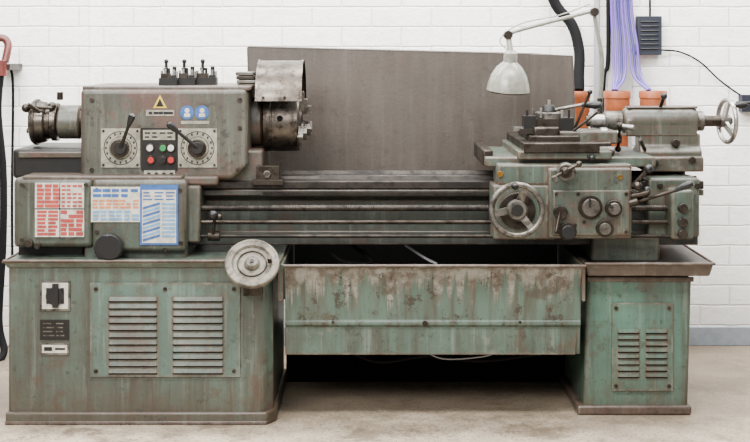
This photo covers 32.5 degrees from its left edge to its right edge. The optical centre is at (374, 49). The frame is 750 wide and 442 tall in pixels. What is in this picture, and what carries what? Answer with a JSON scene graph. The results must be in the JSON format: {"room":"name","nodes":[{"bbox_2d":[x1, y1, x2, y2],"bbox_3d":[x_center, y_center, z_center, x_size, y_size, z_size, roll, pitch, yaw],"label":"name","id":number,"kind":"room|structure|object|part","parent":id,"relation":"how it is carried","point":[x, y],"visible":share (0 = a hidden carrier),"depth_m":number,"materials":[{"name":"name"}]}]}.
{"room":"metal workshop","nodes":[
{"label":"metal workshop","id":0,"kind":"room"},
{"bbox_2d":[0,346,749,441],"bbox_3d":[0.000,1.386,2.315,8.000,0.100,7.430,0,0,0],"label":"floor","id":1,"kind":"structure","parent":0,"point":[718,399],"depth_m":4.67,"materials":[{"name":"concrete"}]},
{"bbox_2d":[2,46,747,424],"bbox_3d":[0.037,0.659,4.883,2.780,1.353,0.884,0,0,0],"label":"lathe","id":2,"kind":"object","parent":1,"relation":"on","point":[412,220],"visible":1,"depth_m":4.71,"materials":[{"name":"green paint"}]},
{"bbox_3d":[-0.951,0.707,4.609,0.100,0.100,0.072,0,0,0],"label":"feed selector knob","id":3,"kind":"part","parent":2,"relation":"part of","materials":[{"name":"black plastic"}]},
{"bbox_2d":[4,245,287,267],"bbox_3d":[-0.829,0.766,4.921,0.985,0.025,0.678,0,0,0],"label":"shelf","id":4,"kind":"object","parent":2,"relation":"attached to","point":[197,256],"depth_m":4.64,"materials":[{"name":"green metal"}]},
{"bbox_3d":[-0.749,0.998,4.594,0.535,0.335,0.014,0,0,0],"label":"louver panel","id":5,"kind":"part","parent":2,"relation":"part of","materials":[{"name":"green paint"}]},
{"bbox_3d":[-0.771,0.142,4.975,0.620,0.018,0.450,0,0,0],"label":"headstock lid","id":6,"kind":"part","parent":2,"relation":"part of","materials":[{"name":"paint"}]},
{"bbox_3d":[-0.582,0.639,4.685,0.057,0.119,0.086,0,0,0],"label":"start lever","id":7,"kind":"part","parent":2,"relation":"part of","materials":[{"name":"black plastic"}]},
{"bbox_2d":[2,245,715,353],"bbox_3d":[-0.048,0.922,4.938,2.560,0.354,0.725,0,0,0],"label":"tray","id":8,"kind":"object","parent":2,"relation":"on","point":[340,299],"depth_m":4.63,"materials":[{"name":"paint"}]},
{"bbox_3d":[0.211,1.213,5.195,1.137,0.246,0.030,0,0,0],"label":"splash plate","id":9,"kind":"part","parent":2,"relation":"part of","materials":[{"name":"black metal"}]},
{"bbox_2d":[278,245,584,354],"bbox_3d":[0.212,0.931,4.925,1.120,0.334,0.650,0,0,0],"label":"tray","id":10,"kind":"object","parent":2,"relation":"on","point":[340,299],"depth_m":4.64,"materials":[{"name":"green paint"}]},
{"bbox_2d":[486,4,603,113],"bbox_3d":[0.681,0.109,4.999,0.514,0.583,0.166,0,0,-13],"label":"lamp","id":11,"kind":"object","parent":2,"relation":"on","point":[508,78],"visible":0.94,"depth_m":4.93,"materials":[{"name":"white metal"}]},
{"bbox_3d":[0.512,0.085,4.960,0.167,0.172,0.166,0,0,0],"label":"lamp shade","id":12,"kind":"part","parent":11,"relation":"part of","materials":[{"name":"white metal"}]},
{"bbox_2d":[565,245,712,275],"bbox_3d":[0.993,0.798,4.981,0.464,0.047,0.638,0,0,0],"label":"shelf","id":13,"kind":"object","parent":2,"relation":"attached to","point":[671,260],"depth_m":4.67,"materials":[{"name":"metal"}]},
{"bbox_3d":[0.979,1.087,4.714,0.223,0.322,0.014,0,0,0],"label":"louver panel","id":14,"kind":"part","parent":2,"relation":"part of","materials":[{"name":"green paint"}]},
{"bbox_2d":[575,91,590,127],"bbox_3d":[0.900,0.758,5.680,0.101,1.155,0.101,0,0,0],"label":"drain pipe","id":15,"kind":"object","parent":1,"relation":"on","point":[580,96],"visible":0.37,"depth_m":5.64,"materials":[{"name":"orange ceramic"}]},
{"bbox_2d":[548,0,584,90],"bbox_3d":[0.845,-0.080,5.746,0.212,0.527,0.097,0,0,33],"label":"flexible hose","id":16,"kind":"object","parent":15,"relation":"attached to","point":[557,7],"visible":0.91,"depth_m":5.72,"materials":[{"name":"black rubber"}]},
{"bbox_2d":[603,91,630,146],"bbox_3d":[1.067,0.758,5.680,0.119,1.155,0.119,0,0,0],"label":"drain pipe","id":17,"kind":"object","parent":1,"relation":"on","point":[613,100],"visible":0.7,"depth_m":5.63,"materials":[{"name":"orange ceramic"}]},
{"bbox_2d":[639,91,666,105],"bbox_3d":[1.226,0.758,5.680,0.124,1.155,0.124,0,0,0],"label":"drain pipe","id":18,"kind":"object","parent":1,"relation":"on","point":[647,98],"visible":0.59,"depth_m":5.63,"materials":[{"name":"orange ceramic"}]},
{"bbox_2d":[610,0,650,90],"bbox_3d":[1.131,-0.089,5.726,0.176,0.540,0.102,0,0,0],"label":"cable bundle","id":19,"kind":"object","parent":18,"relation":"attached to","point":[616,84],"visible":1,"depth_m":5.76,"materials":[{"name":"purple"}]},
{"bbox_2d":[89,0,749,326],"bbox_3d":[0.000,-0.264,5.930,8.000,3.200,0.200,0,0,0],"label":"wall","id":20,"kind":"structure","parent":0,"point":[130,41],"depth_m":5.83,"materials":[{"name":"white brick"}]},
{"bbox_2d":[0,34,21,361],"bbox_3d":[-1.646,0.647,5.644,0.124,1.433,0.307,0,0,0],"label":"air hose","id":21,"kind":"object","parent":20,"relation":"attached to","point":[4,66],"visible":0.89,"depth_m":5.59,"materials":[{"name":"black rubber"}]},
{"bbox_2d":[0,0,88,345],"bbox_3d":[-2.646,-0.264,5.814,2.708,3.200,0.029,0,0,0],"label":"wall","id":22,"kind":"structure","parent":20,"relation":"attached to","point":[49,38],"depth_m":5.80,"materials":[{"name":"white brick"}]},
{"bbox_2d":[284,327,749,345],"bbox_3d":[1.354,1.294,5.822,5.292,0.085,0.015,0,0,0],"label":"baseboard","id":23,"kind":"structure","parent":20,"relation":"attached to","point":[698,336],"depth_m":5.82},
{"bbox_2d":[594,0,599,112],"bbox_3d":[0.998,0.483,5.790,0.028,1.686,0.028,0,0,0],"label":"conduit pipe","id":24,"kind":"object","parent":20,"relation":"attached to","point":[596,2],"visible":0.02,"depth_m":5.78,"materials":[{"name":"grey plastic"}]},
{"bbox_2d":[602,0,610,111],"bbox_3d":[1.036,0.483,5.790,0.046,1.686,0.020,0,0,0],"label":"conduit pipe","id":25,"kind":"object","parent":20,"relation":"attached to","point":[608,22],"visible":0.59,"depth_m":5.78,"materials":[{"name":"black rubber"}]},
{"bbox_2d":[607,0,631,169],"bbox_3d":[1.103,0.488,5.814,0.108,1.696,0.029,0,0,0],"label":"cable trunking","id":26,"kind":"object","parent":20,"relation":"attached to","point":[627,84],"visible":0.02,"depth_m":5.80,"materials":[{"name":"grey plastic"}]},
{"bbox_2d":[635,0,740,94],"bbox_3d":[1.526,-0.027,5.798,0.695,0.621,0.063,0,0,0],"label":"wall control box","id":27,"kind":"object","parent":20,"relation":"attached to","point":[648,28],"visible":1,"depth_m":5.77,"materials":[{"name":"black metal"}]},
{"bbox_2d":[736,95,749,111],"bbox_3d":[1.680,0.240,5.780,0.143,0.076,0.097,0,0,0],"label":"wall socket","id":28,"kind":"object","parent":20,"relation":"attached to","point":[741,98],"visible":0.7,"depth_m":5.77,"materials":[{"name":"black"}]}
]}

